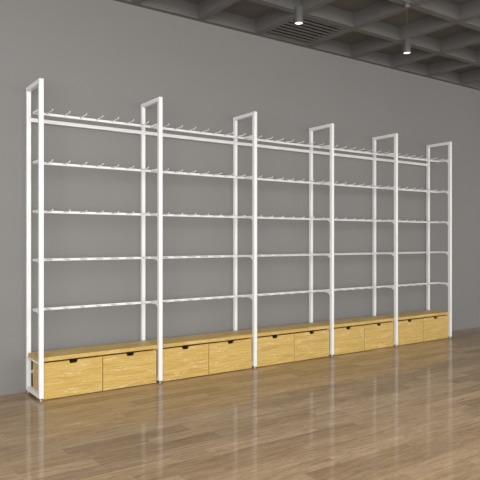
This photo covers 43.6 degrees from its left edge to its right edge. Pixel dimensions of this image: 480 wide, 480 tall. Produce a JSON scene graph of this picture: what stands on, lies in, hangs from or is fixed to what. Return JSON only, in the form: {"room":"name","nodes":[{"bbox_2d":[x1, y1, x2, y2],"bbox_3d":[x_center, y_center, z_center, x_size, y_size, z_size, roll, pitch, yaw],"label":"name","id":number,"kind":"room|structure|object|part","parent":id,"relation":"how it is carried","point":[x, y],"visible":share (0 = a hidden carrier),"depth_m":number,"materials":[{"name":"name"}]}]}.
{"room":"retail store","nodes":[
{"label":"retail store","id":0,"kind":"room"},
{"bbox_2d":[0,0,479,395],"bbox_3d":[0.292,-0.673,6.258,16.000,3.750,0.200,0,0,-35],"label":"wall","id":1,"kind":"structure","parent":0,"point":[96,58],"depth_m":5.65,"materials":[{"name":"grey paint"}]},
{"bbox_2d":[0,327,479,479],"bbox_3d":[2.187,1.262,3.582,16.000,0.120,6.758,0,0,-35],"label":"floor","id":2,"kind":"structure","parent":0,"point":[411,411],"depth_m":3.92,"materials":[{"name":"laminate"}]},
{"bbox_2d":[28,340,157,399],"bbox_3d":[-1.162,1.042,4.854,1.008,0.321,0.262,0,0,-35],"label":"drawer cabinet","id":3,"kind":"object","parent":2,"relation":"on","point":[81,370],"visible":0.96,"depth_m":4.76,"materials":[{"name":"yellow wood"}]},
{"bbox_3d":[-1.543,1.057,4.594,0.015,0.290,0.237,0,0,-35],"label":"panel","id":4,"kind":"part","parent":3,"relation":"part of","materials":[{"name":"brown wood"}]},
{"bbox_3d":[-1.285,1.061,4.619,0.468,0.273,0.018,0,0,-35],"label":"drawer","id":5,"kind":"part","parent":3,"relation":"part of","materials":[{"name":"brown wood"}]},
{"bbox_3d":[-1.228,1.057,4.952,0.913,0.290,0.008,0,0,-35],"label":"panel","id":6,"kind":"part","parent":3,"relation":"part of","materials":[{"name":"wood"}]},
{"bbox_3d":[-0.897,1.061,4.894,0.471,0.273,0.018,0,0,-35],"label":"drawer","id":7,"kind":"part","parent":3,"relation":"part of","materials":[{"name":"brown wood"}]},
{"bbox_2d":[146,331,252,381],"bbox_3d":[-0.345,1.042,5.432,0.992,0.321,0.262,0,0,-35],"label":"storage bench","id":8,"kind":"object","parent":2,"relation":"on","point":[212,353],"visible":0.97,"depth_m":5.33,"materials":[{"name":"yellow wood"}]},
{"bbox_3d":[-0.475,1.061,5.193,0.468,0.273,0.018,0,0,-35],"label":"drawer","id":9,"kind":"part","parent":8,"relation":"part of","materials":[{"name":"brown wood"}]},
{"bbox_3d":[-0.418,1.057,5.525,0.913,0.290,0.008,0,0,-35],"label":"panel","id":10,"kind":"part","parent":8,"relation":"part of","materials":[{"name":"yellow wood"}]},
{"bbox_3d":[-0.087,1.061,5.468,0.471,0.273,0.018,0,0,-35],"label":"drawer","id":11,"kind":"part","parent":8,"relation":"part of","materials":[{"name":"brown wood"}]},
{"bbox_2d":[26,78,451,401],"bbox_3d":[0.450,0.002,6.026,4.994,2.400,0.353,0,0,-35],"label":"display rack","id":12,"kind":"object","parent":2,"relation":"on","point":[39,83],"visible":0.96,"depth_m":5.52,"materials":[{"name":"white metal"}]},
{"bbox_3d":[-1.574,-0.008,4.592,0.033,2.380,0.353,0,0,-35],"label":"upright frame","id":13,"kind":"part","parent":12,"relation":"part of","materials":[{"name":"white metal"}]},
{"bbox_3d":[-1.174,0.537,4.885,0.974,0.020,0.018,0,0,-35],"label":"hook rail","id":14,"kind":"part","parent":12,"relation":"part of","materials":[{"name":"white metal"}]},
{"bbox_3d":[-1.174,-0.973,4.885,0.974,0.020,0.018,0,0,-35],"label":"hook rail","id":15,"kind":"part","parent":12,"relation":"part of","materials":[{"name":"white metal"}]},
{"bbox_3d":[-1.174,-0.592,4.885,0.974,0.020,0.018,0,0,-35],"label":"hook rail","id":16,"kind":"part","parent":12,"relation":"part of","materials":[{"name":"white metal"}]},
{"bbox_3d":[-1.174,0.155,4.885,0.974,0.020,0.018,0,0,-35],"label":"hook rail","id":17,"kind":"part","parent":12,"relation":"part of","materials":[{"name":"white metal"}]},
{"bbox_3d":[-1.174,-0.216,4.885,0.974,0.020,0.018,0,0,-35],"label":"hook rail","id":18,"kind":"part","parent":12,"relation":"part of","materials":[{"name":"white metal"}]},
{"bbox_3d":[-0.764,-0.008,5.165,0.033,2.380,0.353,0,0,-35],"label":"upright frame","id":19,"kind":"part","parent":12,"relation":"part of","materials":[{"name":"white metal"}]},
{"bbox_3d":[-0.364,-0.592,5.458,0.974,0.020,0.018,0,0,-35],"label":"hook rail","id":20,"kind":"part","parent":12,"relation":"part of","materials":[{"name":"white metal"}]},
{"bbox_3d":[-0.364,-0.973,5.458,0.974,0.020,0.018,0,0,-35],"label":"hook rail","id":21,"kind":"part","parent":12,"relation":"part of","materials":[{"name":"white metal"}]},
{"bbox_3d":[-0.364,0.537,5.458,0.974,0.020,0.018,0,0,-35],"label":"hook rail","id":22,"kind":"part","parent":12,"relation":"part of","materials":[{"name":"white metal"}]},
{"bbox_3d":[-0.364,0.155,5.458,0.974,0.020,0.018,0,0,-35],"label":"hook rail","id":23,"kind":"part","parent":12,"relation":"part of","materials":[{"name":"white metal"}]},
{"bbox_3d":[-0.364,-0.216,5.458,0.974,0.020,0.018,0,0,-35],"label":"hook rail","id":24,"kind":"part","parent":12,"relation":"part of","materials":[{"name":"white metal"}]},
{"bbox_3d":[0.045,-0.008,5.739,0.033,2.380,0.353,0,0,-35],"label":"upright frame","id":25,"kind":"part","parent":12,"relation":"part of","materials":[{"name":"white metal"}]},
{"bbox_3d":[0.446,-0.973,6.032,0.974,0.020,0.018,0,0,-35],"label":"hook rail","id":26,"kind":"part","parent":12,"relation":"part of","materials":[{"name":"white metal"}]},
{"bbox_3d":[0.446,0.537,6.032,0.974,0.020,0.018,0,0,-35],"label":"hook rail","id":27,"kind":"part","parent":12,"relation":"part of","materials":[{"name":"white metal"}]},
{"bbox_3d":[0.446,-0.592,6.032,0.974,0.020,0.018,0,0,-35],"label":"hook rail","id":28,"kind":"part","parent":12,"relation":"part of","materials":[{"name":"white metal"}]},
{"bbox_3d":[0.446,0.155,6.032,0.974,0.020,0.018,0,0,-35],"label":"hook rail","id":29,"kind":"part","parent":12,"relation":"part of","materials":[{"name":"white metal"}]},
{"bbox_3d":[0.446,-0.216,6.032,0.974,0.020,0.018,0,0,-35],"label":"hook rail","id":30,"kind":"part","parent":12,"relation":"part of","materials":[{"name":"white metal"}]},
{"bbox_3d":[0.855,-0.008,6.312,0.033,2.380,0.353,0,0,-35],"label":"upright frame","id":31,"kind":"part","parent":12,"relation":"part of","materials":[{"name":"white metal"}]},
{"bbox_3d":[1.256,-0.973,6.605,0.974,0.020,0.018,0,0,-35],"label":"hook rail","id":32,"kind":"part","parent":12,"relation":"part of","materials":[{"name":"white metal"}]},
{"bbox_3d":[1.256,0.155,6.605,0.974,0.020,0.018,0,0,-35],"label":"hook rail","id":33,"kind":"part","parent":12,"relation":"part of","materials":[{"name":"white metal"}]},
{"bbox_3d":[1.256,-0.592,6.605,0.974,0.020,0.018,0,0,-35],"label":"hook rail","id":34,"kind":"part","parent":12,"relation":"part of","materials":[{"name":"white metal"}]},
{"bbox_3d":[1.256,0.537,6.605,0.974,0.020,0.018,0,0,-35],"label":"hook rail","id":35,"kind":"part","parent":12,"relation":"part of","materials":[{"name":"white metal"}]},
{"bbox_3d":[1.256,-0.216,6.605,0.974,0.020,0.018,0,0,-35],"label":"hook rail","id":36,"kind":"part","parent":12,"relation":"part of","materials":[{"name":"white metal"}]},
{"bbox_3d":[1.665,-0.008,6.886,0.033,2.380,0.353,0,0,-35],"label":"upright frame","id":37,"kind":"part","parent":12,"relation":"part of","materials":[{"name":"white metal"}]},
{"bbox_3d":[2.065,0.537,7.178,0.974,0.020,0.018,0,0,-35],"label":"hook rail","id":38,"kind":"part","parent":12,"relation":"part of","materials":[{"name":"white metal"}]},
{"bbox_3d":[2.065,-0.973,7.178,0.974,0.020,0.018,0,0,-35],"label":"hook rail","id":39,"kind":"part","parent":12,"relation":"part of","materials":[{"name":"white metal"}]},
{"bbox_3d":[2.065,-0.592,7.178,0.974,0.020,0.018,0,0,-35],"label":"hook rail","id":40,"kind":"part","parent":12,"relation":"part of","materials":[{"name":"white metal"}]},
{"bbox_3d":[2.065,-0.216,7.178,0.974,0.020,0.018,0,0,-35],"label":"hook rail","id":41,"kind":"part","parent":12,"relation":"part of","materials":[{"name":"white metal"}]},
{"bbox_3d":[2.474,-0.008,7.459,0.033,2.380,0.353,0,0,-35],"label":"upright frame","id":42,"kind":"part","parent":12,"relation":"part of","materials":[{"name":"white metal"}]},
{"bbox_2d":[238,322,329,366],"bbox_3d":[0.464,1.042,6.005,0.992,0.321,0.262,0,0,-35],"label":"storage bench","id":43,"kind":"object","parent":2,"relation":"on","point":[296,342],"visible":0.94,"depth_m":5.91,"materials":[{"name":"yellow wood"}]},
{"bbox_3d":[0.334,1.061,5.766,0.468,0.273,0.018,0,0,-35],"label":"drawer","id":44,"kind":"part","parent":43,"relation":"part of","materials":[{"name":"brown wood"}]},
{"bbox_3d":[0.392,1.057,6.098,0.913,0.290,0.008,0,0,-35],"label":"panel","id":45,"kind":"part","parent":43,"relation":"part of","materials":[{"name":"wood"}]},
{"bbox_3d":[0.722,1.061,6.041,0.471,0.273,0.018,0,0,-35],"label":"drawer","id":46,"kind":"part","parent":43,"relation":"part of","materials":[{"name":"brown wood"}]},
{"bbox_2d":[315,316,394,355],"bbox_3d":[1.274,1.042,6.579,0.992,0.321,0.262,0,0,-35],"label":"storage bench","id":47,"kind":"object","parent":2,"relation":"on","point":[351,335],"visible":0.94,"depth_m":6.48,"materials":[{"name":"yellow wood"}]},
{"bbox_3d":[1.144,1.061,6.340,0.468,0.273,0.018,0,0,-35],"label":"drawer","id":48,"kind":"part","parent":47,"relation":"part of","materials":[{"name":"brown wood"}]},
{"bbox_3d":[1.532,1.061,6.614,0.471,0.273,0.018,0,0,-35],"label":"drawer","id":49,"kind":"part","parent":47,"relation":"part of","materials":[{"name":"brown wood"}]},
{"bbox_2d":[378,310,448,345],"bbox_3d":[2.091,1.042,7.157,1.008,0.321,0.262,0,0,-35],"label":"storage bench","id":50,"kind":"object","parent":2,"relation":"on","point":[427,325],"visible":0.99,"depth_m":7.07,"materials":[{"name":"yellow wood"}]},
{"bbox_3d":[1.954,1.061,6.913,0.468,0.273,0.018,0,0,-35],"label":"drawer","id":51,"kind":"part","parent":50,"relation":"part of","materials":[{"name":"brown wood"}]},
{"bbox_3d":[2.342,1.061,7.188,0.471,0.273,0.018,0,0,-35],"label":"drawer","id":52,"kind":"part","parent":50,"relation":"part of","materials":[{"name":"brown wood"}]},
{"bbox_2d":[114,0,479,89],"bbox_3d":[2.865,-2.202,2.787,16.726,0.285,8.440,0,0,-35],"label":"ceiling","id":53,"kind":"structure","parent":0,"point":[444,35],"depth_m":5.89,"materials":[{"name":"paint"}]},
{"bbox_2d":[294,6,302,24],"bbox_3d":[0.444,-1.846,4.524,0.066,0.427,0.066,0,0,-35],"label":"pendant lamp","id":54,"kind":"object","parent":53,"relation":"hanging from","point":[298,10],"visible":1,"depth_m":4.50,"materials":[{"name":"grey metal"}]},
{"bbox_2d":[263,16,345,44],"bbox_3d":[0.635,-2.089,5.937,0.596,0.054,0.609,0,0,-35],"label":"ceiling vent","id":55,"kind":"object","parent":53,"relation":"in","point":[310,31],"visible":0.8,"depth_m":5.98,"materials":[{"name":"grey metal"}]},
{"bbox_2d":[403,3,410,53],"bbox_3d":[1.460,-1.846,5.244,0.066,0.427,0.066,0,0,-35],"label":"pendant lamp","id":56,"kind":"object","parent":53,"relation":"hanging from","point":[407,41],"visible":1,"depth_m":5.22,"materials":[{"name":"grey metal"}]}
]}

